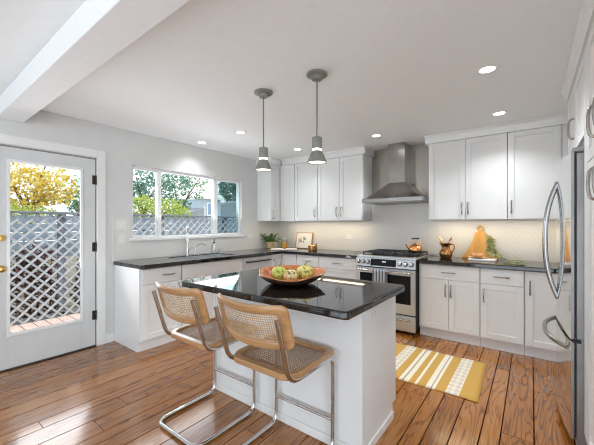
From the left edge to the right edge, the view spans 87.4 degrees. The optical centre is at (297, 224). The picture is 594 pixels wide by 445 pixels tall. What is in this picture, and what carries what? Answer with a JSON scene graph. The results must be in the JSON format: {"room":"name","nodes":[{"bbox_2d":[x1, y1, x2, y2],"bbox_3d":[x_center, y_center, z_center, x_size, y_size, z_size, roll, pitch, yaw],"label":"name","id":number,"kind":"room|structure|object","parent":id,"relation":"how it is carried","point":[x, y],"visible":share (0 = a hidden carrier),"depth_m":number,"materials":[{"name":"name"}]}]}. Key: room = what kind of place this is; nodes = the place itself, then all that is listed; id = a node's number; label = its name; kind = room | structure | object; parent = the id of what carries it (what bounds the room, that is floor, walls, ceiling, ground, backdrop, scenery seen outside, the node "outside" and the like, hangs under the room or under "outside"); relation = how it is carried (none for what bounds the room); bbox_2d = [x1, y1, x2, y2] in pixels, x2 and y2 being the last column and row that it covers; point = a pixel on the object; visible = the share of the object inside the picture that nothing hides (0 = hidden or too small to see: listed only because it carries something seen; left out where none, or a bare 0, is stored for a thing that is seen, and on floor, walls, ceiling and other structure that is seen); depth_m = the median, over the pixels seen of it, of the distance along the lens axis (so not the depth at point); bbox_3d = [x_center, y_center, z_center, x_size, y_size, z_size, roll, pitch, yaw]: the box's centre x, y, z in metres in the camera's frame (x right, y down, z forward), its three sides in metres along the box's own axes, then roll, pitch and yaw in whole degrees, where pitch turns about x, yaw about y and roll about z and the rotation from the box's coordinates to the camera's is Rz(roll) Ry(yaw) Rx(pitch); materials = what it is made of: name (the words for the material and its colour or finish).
{"room":"kitchen","nodes":[
{"label":"kitchen","id":0,"kind":"room"},
{"bbox_2d":[10,247,77,320],"bbox_3d":[-8.176,1.684,17.396,26.031,0.100,42.000,0,0,37],"label":"ground","id":1,"kind":"structure","parent":0,"point":[69,304],"depth_m":8.21,"materials":[{"name":"soil"}]},
{"bbox_2d":[10,242,56,320],"bbox_3d":[-4.146,0.994,4.736,0.987,1.465,0.696,0,0,-43],"label":"shrub","id":2,"kind":"object","parent":1,"relation":"on","point":[37,262],"visible":0.39,"depth_m":4.75,"materials":[{"name":"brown plant"}]},
{"bbox_2d":[10,202,56,306],"bbox_3d":[-5.659,0.556,6.231,0.900,2.163,1.685,0,0,23],"label":"bush","id":3,"kind":"object","parent":1,"relation":"on","point":[16,208],"visible":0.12,"depth_m":6.31,"materials":[{"name":"green plant"}]},
{"bbox_2d":[10,162,78,288],"bbox_3d":[-6.206,-0.065,6.817,1.244,3.408,2.321,0,0,37],"label":"autumn tree","id":4,"kind":"object","parent":1,"relation":"on","point":[38,195],"visible":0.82,"depth_m":7.03,"materials":[{"name":"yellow plant"}]},
{"bbox_2d":[62,175,79,281],"bbox_3d":[-5.831,0.149,8.247,0.739,2.983,0.752,0,0,18],"label":"slender tree","id":5,"kind":"object","parent":1,"relation":"on","point":[76,206],"visible":0.34,"depth_m":8.14,"materials":[{"name":"green plant"}]},
{"bbox_2d":[69,262,79,307],"bbox_3d":[-3.501,0.991,5.568,0.968,1.464,0.693,0,0,-35],"label":"shrub","id":6,"kind":"object","parent":1,"relation":"on","point":[76,279],"visible":0.06,"depth_m":5.27,"materials":[{"name":"green plant"}]},
{"bbox_2d":[10,210,235,325],"bbox_3d":[-2.924,0.717,5.573,0.150,1.815,7.842,0,0,37],"label":"lattice fence","id":7,"kind":"object","parent":1,"relation":"on","point":[61,282],"visible":0.34,"depth_m":4.62,"materials":[{"name":"white wood"}]},
{"bbox_2d":[10,215,235,308],"bbox_3d":[-3.069,0.739,6.995,0.110,1.790,11.500,0,0,37],"label":"fence","id":8,"kind":"object","parent":1,"relation":"on","point":[23,219],"visible":0.02,"depth_m":5.54,"materials":[{"name":"grey wood"}]},
{"bbox_2d":[133,194,192,230],"bbox_3d":[-3.922,0.401,8.771,1.109,2.484,2.128,0,0,37],"label":"shrub","id":9,"kind":"object","parent":1,"relation":"on","point":[152,207],"visible":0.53,"depth_m":8.65,"materials":[{"name":"green plant"}]},
{"bbox_2d":[133,170,193,230],"bbox_3d":[-4.529,-0.098,9.652,1.269,3.474,2.620,0,0,37],"label":"leafy tree","id":10,"kind":"object","parent":1,"relation":"on","point":[142,188],"visible":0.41,"depth_m":9.56,"materials":[{"name":"green plant"}]},
{"bbox_2d":[161,174,210,212],"bbox_3d":[-4.713,-0.323,12.929,1.283,3.924,2.469,0,0,37],"label":"sparse tree","id":11,"kind":"object","parent":1,"relation":"on","point":[183,202],"visible":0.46,"depth_m":12.88,"materials":[{"name":"green plant"}]},
{"bbox_2d":[161,197,235,229],"bbox_3d":[-4.629,0.109,15.858,2.750,3.050,5.400,0,0,37],"label":"house","id":12,"kind":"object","parent":1,"relation":"on","point":[199,207],"visible":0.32,"depth_m":14.64,"materials":[{"name":"blue"}]},
{"bbox_2d":[218,182,235,201],"bbox_3d":[-3.636,-1.115,20.971,2.077,5.506,4.086,0,0,37],"label":"evergreen tree","id":13,"kind":"object","parent":1,"relation":"on","point":[232,189],"visible":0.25,"depth_m":19.75,"materials":[{"name":"green plant"}]},
{"bbox_3d":[-2.530,1.517,4.714,1.771,0.214,10.300,0,0,37],"label":"joist","id":14,"kind":"object","parent":1,"relation":"on","visible":0},
{"bbox_2d":[10,312,79,332],"bbox_3d":[-2.532,1.397,4.716,1.786,0.025,10.500,0,0,37],"label":"deck","id":15,"kind":"object","parent":14,"relation":"on","point":[45,322],"visible":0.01,"depth_m":4.38,"materials":[{"name":"beige wood"}]},
{"bbox_2d":[0,110,277,345],"bbox_3d":[-3.533,0.108,1.780,0.130,2.452,10.602,0,0,37],"label":"wall","id":16,"kind":"structure","parent":0,"point":[125,149],"depth_m":3.64,"materials":[{"name":"paint"}]},
{"bbox_2d":[0,133,105,372],"bbox_3d":[-2.492,0.257,3.106,0.182,2.155,1.006,0,0,37],"label":"door","id":17,"kind":"structure","parent":16,"relation":"in","point":[20,349],"depth_m":3.19,"materials":[{"name":"paint"}]},
{"bbox_2d":[106,332,113,342],"bbox_3d":[-2.133,1.284,3.525,0.014,0.100,0.091,0,0,37],"label":"baseboard","id":18,"kind":"structure","parent":16,"relation":"attached to","point":[109,337],"depth_m":3.52,"materials":[{"name":"white paint"}]},
{"bbox_2d":[130,166,244,240],"bbox_3d":[-1.484,-0.260,4.455,0.135,0.913,1.832,0,0,37],"label":"window","id":19,"kind":"structure","parent":16,"relation":"in","point":[214,234],"depth_m":4.37,"materials":[{"name":"white paint"}]},
{"bbox_2d":[113,217,277,260],"bbox_3d":[-1.246,0.164,4.706,0.012,0.507,2.896,0,0,37],"label":"backsplash","id":20,"kind":"structure","parent":16,"relation":"attached to","point":[130,250],"depth_m":4.29,"materials":[{"name":"tile"}]},
{"bbox_2d":[116,220,125,229],"bbox_3d":[-2.056,-0.001,3.614,0.010,0.115,0.115,0,0,37],"label":"light switch","id":21,"kind":"object","parent":20,"relation":"attached to","point":[120,224],"visible":1,"depth_m":3.61,"materials":[{"name":"white plastic"}]},
{"bbox_2d":[118,234,124,243],"bbox_3d":[-2.054,0.169,3.619,0.008,0.115,0.075,0,0,37],"label":"wall outlet","id":22,"kind":"object","parent":20,"relation":"attached to","point":[121,237],"visible":1,"depth_m":3.62,"materials":[{"name":"white plastic"}]},
{"bbox_2d":[257,164,279,220],"bbox_3d":[-0.496,-0.539,5.400,0.361,0.957,0.238,0,0,37],"label":"upper cabinet","id":23,"kind":"object","parent":16,"relation":"attached to","point":[268,183],"visible":0.98,"depth_m":5.32,"materials":[{"name":"white paint"}]},
{"bbox_2d":[0,327,575,444],"bbox_3d":[0.009,1.394,-0.963,9.029,0.120,10.472,0,0,37],"label":"floor","id":24,"kind":"structure","parent":0,"point":[111,393],"depth_m":2.29,"materials":[{"name":"brown wood"}]},
{"bbox_2d":[114,265,180,351],"bbox_3d":[-1.707,0.898,3.565,0.634,0.872,0.480,0,0,37],"label":"base cabinet","id":25,"kind":"object","parent":24,"relation":"on","point":[138,327],"visible":0.71,"depth_m":3.36,"materials":[{"name":"white paint"}]},
{"bbox_2d":[114,247,367,269],"bbox_3d":[-0.469,0.440,4.132,1.942,0.042,2.895,0,0,37],"label":"countertop","id":26,"kind":"structure","parent":25,"relation":"on","point":[147,263],"depth_m":4.23,"materials":[{"name":"black stone"}]},
{"bbox_2d":[185,226,191,254],"bbox_3d":[-1.490,0.220,4.184,0.088,0.396,0.209,0,0,-5],"label":"kitchen faucet","id":27,"kind":"object","parent":26,"relation":"on","point":[187,234],"visible":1,"depth_m":4.14,"materials":[{"name":"silver metal"}]},
{"bbox_2d":[171,254,230,277],"bbox_3d":[-1.270,0.534,4.137,0.398,0.211,0.808,0,0,37],"label":"sink","id":28,"kind":"object","parent":26,"relation":"in","point":[209,255],"visible":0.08,"depth_m":4.21,"materials":[{"name":"metal"}]},
{"bbox_2d":[199,254,230,261],"bbox_3d":[-1.149,0.534,4.299,0.398,0.211,0.403,0,0,37],"label":"basin","id":29,"kind":"object","parent":28,"relation":"in","point":[210,255],"depth_m":4.46,"materials":[{"name":"silver metal"}]},
{"bbox_2d":[212,239,215,252],"bbox_3d":[-1.229,0.317,4.575,0.084,0.204,0.064,0,0,37],"label":"soap dispenser","id":30,"kind":"object","parent":26,"relation":"on","point":[214,244],"visible":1,"depth_m":4.55,"materials":[{"name":"metal"}]},
{"bbox_2d":[260,233,282,248],"bbox_3d":[-0.464,0.284,5.495,0.400,0.270,0.339,0,0,-11],"label":"potted fern","id":31,"kind":"object","parent":26,"relation":"on","point":[270,241],"visible":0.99,"depth_m":5.42,"materials":[{"name":"green plant"}]},
{"bbox_2d":[266,241,274,248],"bbox_3d":[-0.489,0.359,5.476,0.160,0.118,0.160,0,0,37],"label":"pot","id":32,"kind":"object","parent":31,"relation":"attached to","point":[269,244],"depth_m":5.41,"materials":[{"name":"beige ceramic"}]},
{"bbox_2d":[281,237,286,248],"bbox_3d":[-0.239,0.319,5.451,0.104,0.200,0.104,0,0,37],"label":"storage jar","id":33,"kind":"object","parent":26,"relation":"on","point":[283,245],"visible":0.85,"depth_m":5.41,"materials":[{"name":"clear glass"}]},
{"bbox_2d":[271,248,297,249],"bbox_3d":[-0.232,0.407,5.170,0.450,0.022,0.260,0,0,0],"label":"open cookbook","id":34,"kind":"object","parent":26,"relation":"on","point":[271,248],"visible":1,"depth_m":5.13,"materials":[{"name":"grey paper"}]},
{"bbox_2d":[295,232,312,248],"bbox_3d":[0.106,0.277,5.445,0.345,0.281,0.081,0,0,37],"label":"framed print","id":35,"kind":"object","parent":26,"relation":"on","point":[303,239],"visible":0.85,"depth_m":5.44,"materials":[{"name":"white paper"}]},
{"bbox_2d":[308,243,316,250],"bbox_3d":[0.243,0.356,4.973,0.169,0.126,0.154,0,0,19],"label":"copper pot","id":36,"kind":"object","parent":26,"relation":"on","point":[312,247],"visible":1,"depth_m":4.92,"materials":[{"name":"brown metal"}]},
{"bbox_2d":[152,280,255,444],"bbox_3d":[-0.641,0.855,2.135,0.500,0.958,0.546,0,0,37],"label":"counter stool","id":37,"kind":"object","parent":24,"relation":"on","point":[184,333],"visible":0.87,"depth_m":2.01,"materials":[{"name":"wicker"}]},
{"bbox_2d":[181,258,242,332],"bbox_3d":[-1.276,0.902,4.139,0.633,0.862,0.952,0,0,37],"label":"base cabinet","id":38,"kind":"object","parent":24,"relation":"on","point":[198,270],"visible":0.21,"depth_m":3.90,"materials":[{"name":"white paint"}]},
{"bbox_2d":[238,255,271,270],"bbox_3d":[-0.798,0.899,4.756,0.641,0.867,0.598,0,0,37],"label":"dishwasher","id":39,"kind":"object","parent":24,"relation":"on","point":[249,263],"visible":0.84,"depth_m":4.56,"materials":[{"name":"metal"}]},
{"bbox_2d":[213,293,334,444],"bbox_3d":[-0.126,0.855,1.751,0.500,0.958,0.546,0,0,37],"label":"counter stool","id":40,"kind":"object","parent":24,"relation":"on","point":[283,340],"visible":1,"depth_m":1.65,"materials":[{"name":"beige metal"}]},
{"bbox_2d":[272,253,296,265],"bbox_3d":[-0.276,0.898,5.265,0.882,0.872,0.836,0,0,37],"label":"base cabinet","id":41,"kind":"object","parent":24,"relation":"on","point":[285,259],"visible":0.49,"depth_m":4.94,"materials":[{"name":"white paint"}]},
{"bbox_2d":[213,293,395,444],"bbox_3d":[0.018,0.898,2.387,1.332,0.872,0.614,0,0,37],"label":"kitchen island","id":42,"kind":"object","parent":24,"relation":"on","point":[363,345],"visible":0.5,"depth_m":1.95,"materials":[{"name":"paint"}]},
{"bbox_2d":[181,268,404,319],"bbox_3d":[-0.066,0.440,2.241,1.402,0.042,0.861,0,0,37],"label":"island countertop","id":43,"kind":"structure","parent":42,"relation":"on","point":[340,298],"depth_m":1.97,"materials":[{"name":"black stone"}]},
{"bbox_2d":[259,265,325,285],"bbox_3d":[-0.060,0.367,2.239,0.479,0.102,0.468,0,0,37],"label":"wooden bowl","id":44,"kind":"object","parent":43,"relation":"on","point":[265,272],"visible":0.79,"depth_m":2.12,"materials":[{"name":"brown wood"}]},
{"bbox_2d":[271,263,285,279],"bbox_3d":[-0.136,0.336,2.231,0.116,0.124,0.110,0,0,37],"label":"gourd","id":45,"kind":"object","parent":44,"relation":"in","point":[277,272],"visible":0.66,"depth_m":2.19,"materials":[{"name":"green"}]},
{"bbox_2d":[283,266,298,279],"bbox_3d":[-0.050,0.342,2.158,0.115,0.114,0.104,0,0,37],"label":"gourd","id":46,"kind":"object","parent":44,"relation":"in","point":[290,274],"visible":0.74,"depth_m":2.12,"materials":[{"name":"brown"}]},
{"bbox_2d":[296,261,313,279],"bbox_3d":[0.050,0.332,2.234,0.127,0.133,0.120,0,0,37],"label":"gourd","id":47,"kind":"object","parent":44,"relation":"in","point":[304,271],"visible":0.73,"depth_m":2.19,"materials":[{"name":"yellow"}]},
{"bbox_2d":[369,305,377,320],"bbox_3d":[0.457,0.534,1.877,0.006,0.070,0.120,0,0,37],"label":"outlet plate","id":48,"kind":"object","parent":42,"relation":"attached to","point":[373,312],"depth_m":1.87,"materials":[{"name":"white plastic"}]},
{"bbox_2d":[297,254,319,267],"bbox_3d":[0.307,0.898,4.954,0.418,0.872,0.633,0,0,37],"label":"base cabinet","id":49,"kind":"object","parent":24,"relation":"on","point":[312,261],"visible":0.22,"depth_m":4.72,"materials":[{"name":"white paint"}]},
{"bbox_2d":[319,256,357,278],"bbox_3d":[0.723,0.898,4.642,0.617,0.872,0.633,0,0,37],"label":"base cabinet","id":50,"kind":"object","parent":24,"relation":"on","point":[334,266],"visible":0.27,"depth_m":4.40,"materials":[{"name":"white paint"}]},
{"bbox_2d":[356,249,429,334],"bbox_3d":[1.269,0.847,4.152,0.767,0.974,0.746,0,0,37],"label":"gas range","id":51,"kind":"object","parent":24,"relation":"on","point":[402,266],"visible":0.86,"depth_m":3.79,"materials":[{"name":"metal"}]},
{"bbox_2d":[372,269,386,282],"bbox_3d":[1.022,0.699,3.884,0.181,0.270,0.041,0,0,37],"label":"dish towel","id":52,"kind":"object","parent":51,"relation":"hanging from","point":[377,275],"visible":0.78,"depth_m":3.87,"materials":[{"name":"white fabric"}]},
{"bbox_2d":[357,254,429,260],"bbox_3d":[1.297,0.417,4.188,0.767,0.022,0.655,0,0,37],"label":"cooktop","id":53,"kind":"object","parent":51,"relation":"in","point":[398,257],"depth_m":3.96,"materials":[{"name":"metal"}]},
{"bbox_2d":[405,238,422,251],"bbox_3d":[1.535,0.265,4.087,0.200,0.187,0.176,0,0,37],"label":"tea kettle","id":54,"kind":"object","parent":51,"relation":"on","point":[415,247],"visible":1,"depth_m":4.03,"materials":[{"name":"orange metal"}]},
{"bbox_2d":[396,343,485,402],"bbox_3d":[1.020,1.329,3.055,1.402,0.009,0.799,0,0,37],"label":"striped rug","id":55,"kind":"object","parent":24,"relation":"on","point":[453,375],"visible":0.61,"depth_m":2.81,"materials":[{"name":"yellow fabric"}]},
{"bbox_2d":[419,263,480,345],"bbox_3d":[1.878,0.898,3.774,0.638,0.872,0.633,0,0,37],"label":"base cabinet","id":56,"kind":"object","parent":24,"relation":"on","point":[449,296],"visible":0.99,"depth_m":3.54,"materials":[{"name":"white paint"}]},
{"bbox_2d":[418,256,555,272],"bbox_3d":[2.178,0.440,3.555,1.383,0.042,0.640,0,0,37],"label":"countertop","id":57,"kind":"structure","parent":56,"relation":"on","point":[535,266],"depth_m":3.38,"materials":[{"name":"black stone"}]},
{"bbox_2d":[439,242,454,257],"bbox_3d":[1.882,0.320,3.930,0.173,0.197,0.154,0,0,19],"label":"pitcher","id":58,"kind":"object","parent":57,"relation":"on","point":[445,252],"visible":1,"depth_m":3.88,"materials":[{"name":"orange metal"}]},
{"bbox_2d":[462,225,498,259],"bbox_3d":[2.247,0.212,3.833,0.390,0.408,0.093,0,0,37],"label":"cutting board","id":59,"kind":"object","parent":57,"relation":"on","point":[478,245],"visible":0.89,"depth_m":3.83,"materials":[{"name":"brown wood"}]},
{"bbox_2d":[468,257,496,261],"bbox_3d":[2.163,0.409,3.647,0.280,0.019,0.190,0,0,37],"label":"serving tray","id":60,"kind":"object","parent":57,"relation":"on","point":[470,258],"visible":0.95,"depth_m":3.58,"materials":[{"name":"white ceramic"}]},
{"bbox_2d":[484,234,507,259],"bbox_3d":[2.318,0.265,3.608,0.132,0.304,0.353,0,0,-15],"label":"bunch","id":61,"kind":"object","parent":60,"relation":"on","point":[490,239],"visible":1,"depth_m":3.68,"materials":[{"name":"green plant"}]},
{"bbox_3d":[2.130,0.391,3.685,0.200,0.016,0.200,0,0,37],"label":"dinner plate","id":62,"kind":"object","parent":60,"relation":"on","visible":0},
{"bbox_2d":[471,253,483,257],"bbox_3d":[2.130,0.361,3.684,0.138,0.057,0.088,0,0,37],"label":"bread loaf","id":63,"kind":"object","parent":62,"relation":"on","point":[478,255],"visible":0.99,"depth_m":3.66,"materials":[{"name":"food"}]},
{"bbox_2d":[505,260,527,264],"bbox_3d":[2.326,0.393,3.311,0.171,0.050,0.252,0,0,-25],"label":"herb sprig","id":64,"kind":"object","parent":57,"relation":"on","point":[509,261],"visible":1,"depth_m":3.31,"materials":[{"name":"green plant"}]},
{"bbox_2d":[480,268,524,354],"bbox_3d":[2.290,0.898,3.465,0.387,0.872,0.633,0,0,37],"label":"base cabinet","id":65,"kind":"object","parent":24,"relation":"on","point":[502,291],"visible":0.95,"depth_m":3.25,"materials":[{"name":"white paint"}]},
{"bbox_2d":[525,271,555,361],"bbox_3d":[2.587,0.898,3.241,0.350,0.872,0.633,0,0,37],"label":"base cabinet","id":66,"kind":"object","parent":24,"relation":"on","point":[540,302],"visible":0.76,"depth_m":3.07,"materials":[{"name":"white paint"}]},
{"bbox_2d":[542,147,586,444],"bbox_3d":[2.144,0.436,2.054,0.838,1.794,0.954,0,0,37],"label":"refrigerator","id":67,"kind":"object","parent":24,"relation":"on","point":[568,188],"visible":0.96,"depth_m":1.90,"materials":[{"name":"metal"}]},
{"bbox_2d":[584,20,593,444],"bbox_3d":[1.526,0.158,1.139,0.661,2.352,1.233,0,0,37],"label":"pantry cabinet","id":68,"kind":"object","parent":24,"relation":"on","point":[589,49],"visible":1,"depth_m":1.67,"materials":[{"name":"white paint"}]},
{"bbox_2d":[561,0,593,103],"bbox_3d":[1.825,-1.068,1.544,0.656,0.098,2.240,0,0,37],"label":"trim","id":69,"kind":"structure","parent":68,"relation":"on","point":[586,15],"depth_m":1.83,"materials":[{"name":"white paint"}]},
{"bbox_2d":[0,0,581,159],"bbox_3d":[0.047,-1.243,-0.979,9.149,0.250,10.692,0,0,37],"label":"ceiling","id":70,"kind":"structure","parent":0,"point":[399,71],"depth_m":2.25,"materials":[{"name":"paint"}]},
{"bbox_2d":[0,0,189,122],"bbox_3d":[0.924,-1.037,0.172,8.927,0.162,0.185,0,0,37],"label":"ceiling beam","id":71,"kind":"structure","parent":70,"relation":"attached to","point":[98,30],"depth_m":1.73,"materials":[{"name":"paint"}]},
{"bbox_2d":[235,130,245,133],"bbox_3d":[-0.691,-1.114,3.752,0.132,0.006,0.132,0,0,37],"label":"recessed light","id":72,"kind":"object","parent":70,"relation":"in","point":[239,131],"visible":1,"depth_m":3.75,"materials":[{"name":"white"}]},
{"bbox_2d":[254,88,272,171],"bbox_3d":[-0.291,-0.788,2.618,0.156,0.660,0.156,0,0,37],"label":"pendant light","id":73,"kind":"object","parent":70,"relation":"hanging from","point":[263,165],"visible":1,"depth_m":2.59,"materials":[{"name":"grey metal"}]},
{"bbox_2d":[259,147,267,157],"bbox_3d":[-0.291,-0.606,2.618,0.076,0.088,0.076,0,0,37],"label":"socket","id":74,"kind":"object","parent":73,"relation":"attached to","point":[263,151],"depth_m":2.59,"materials":[{"name":"grey metal"}]},
{"bbox_2d":[306,69,326,164],"bbox_3d":[0.141,-0.788,2.305,0.156,0.660,0.156,0,0,37],"label":"pendant light","id":75,"kind":"object","parent":70,"relation":"hanging from","point":[316,157],"visible":1,"depth_m":2.27,"materials":[{"name":"grey metal"}]},
{"bbox_2d":[312,136,321,148],"bbox_3d":[0.141,-0.606,2.305,0.076,0.088,0.076,0,0,37],"label":"socket","id":76,"kind":"object","parent":75,"relation":"attached to","point":[316,140],"depth_m":2.27,"materials":[{"name":"grey metal"}]},
{"bbox_2d":[477,64,497,73],"bbox_3d":[1.360,-1.114,2.230,0.132,0.006,0.132,0,0,37],"label":"recessed light","id":77,"kind":"object","parent":70,"relation":"in","point":[486,69],"visible":1,"depth_m":2.23,"materials":[{"name":"white"}]},
{"bbox_2d":[492,111,506,115],"bbox_3d":[2.016,-1.114,3.109,0.132,0.006,0.132,0,0,37],"label":"recessed light","id":78,"kind":"object","parent":70,"relation":"in","point":[497,113],"visible":1,"depth_m":3.11,"materials":[{"name":"white"}]},
{"bbox_3d":[1.314,0.108,4.687,4.128,2.452,0.130,0,0,37],"label":"wall","id":79,"kind":"structure","parent":0,"visible":0},
{"bbox_2d":[280,164,297,221],"bbox_3d":[-0.089,-0.533,5.444,0.310,0.969,0.321,0,0,37],"label":"upper cabinet","id":80,"kind":"object","parent":79,"relation":"attached to","point":[287,173],"visible":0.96,"depth_m":5.33,"materials":[{"name":"white paint"}]},
{"bbox_2d":[295,162,319,221],"bbox_3d":[0.209,-0.533,5.195,0.460,0.969,0.361,0,0,37],"label":"upper cabinet","id":81,"kind":"object","parent":79,"relation":"attached to","point":[306,175],"visible":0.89,"depth_m":5.09,"materials":[{"name":"white paint"}]},
{"bbox_2d":[318,154,371,221],"bbox_3d":[0.707,-0.533,4.821,0.779,0.969,0.361,0,0,37],"label":"upper cabinet","id":82,"kind":"object","parent":79,"relation":"attached to","point":[343,182],"visible":0.93,"depth_m":4.67,"materials":[{"name":"white paint"}]},
{"bbox_2d":[255,146,373,165],"bbox_3d":[0.208,-1.068,5.040,1.920,0.098,0.590,0,0,37],"label":"trim","id":83,"kind":"structure","parent":82,"relation":"on","point":[364,150],"depth_m":4.76,"materials":[{"name":"white paint"}]},
{"bbox_2d":[372,143,428,195],"bbox_3d":[1.488,-0.752,4.464,0.894,0.730,0.016,0,0,37],"label":"wall panel","id":84,"kind":"object","parent":79,"relation":"attached to","point":[419,152],"visible":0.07,"depth_m":4.36,"materials":[{"name":"paint"}]},
{"bbox_2d":[362,142,428,204],"bbox_3d":[1.347,-0.705,4.250,0.800,0.825,0.492,0,0,37],"label":"range hood","id":85,"kind":"object","parent":84,"relation":"attached to","point":[399,190],"visible":0.98,"depth_m":4.22,"materials":[{"name":"metal"}]},
{"bbox_2d":[278,196,555,261],"bbox_3d":[1.272,0.016,4.632,4.128,0.804,0.008,0,0,37],"label":"backsplash","id":86,"kind":"structure","parent":79,"relation":"attached to","point":[392,226],"depth_m":4.32,"materials":[{"name":"tile"}]},
{"bbox_2d":[346,235,352,239],"bbox_3d":[0.822,0.199,4.958,0.115,0.075,0.010,0,0,37],"label":"wall outlet","id":87,"kind":"object","parent":86,"relation":"attached to","point":[347,236],"visible":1,"depth_m":4.95,"materials":[{"name":"white plastic"}]},
{"bbox_2d":[429,133,508,220],"bbox_3d":[2.069,-0.533,3.798,0.829,0.969,0.361,0,0,37],"label":"upper cabinet","id":88,"kind":"object","parent":79,"relation":"attached to","point":[468,178],"visible":1,"depth_m":3.66,"materials":[{"name":"white paint"}]},
{"bbox_2d":[424,113,567,146],"bbox_3d":[2.254,-1.068,3.652,1.378,0.098,0.353,0,0,37],"label":"trim","id":89,"kind":"structure","parent":88,"relation":"on","point":[559,119],"depth_m":3.46,"materials":[{"name":"white paint"}]},
{"bbox_2d":[508,124,567,219],"bbox_3d":[2.605,-0.533,3.396,0.506,0.969,0.361,0,0,37],"label":"upper cabinet","id":90,"kind":"object","parent":79,"relation":"attached to","point":[534,155],"visible":0.91,"depth_m":3.31,"materials":[{"name":"white paint"}]},
{"bbox_3d":[2.282,0.108,1.914,0.750,2.452,3.402,0,0,37],"label":"wall","id":91,"kind":"structure","parent":0,"visible":0},
{"bbox_2d":[567,53,583,153],"bbox_3d":[2.201,-0.768,2.037,0.661,0.499,1.006,0,0,37],"label":"upper cabinet","id":92,"kind":"object","parent":91,"relation":"attached to","point":[575,125],"visible":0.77,"depth_m":2.14,"materials":[{"name":"white paint"}]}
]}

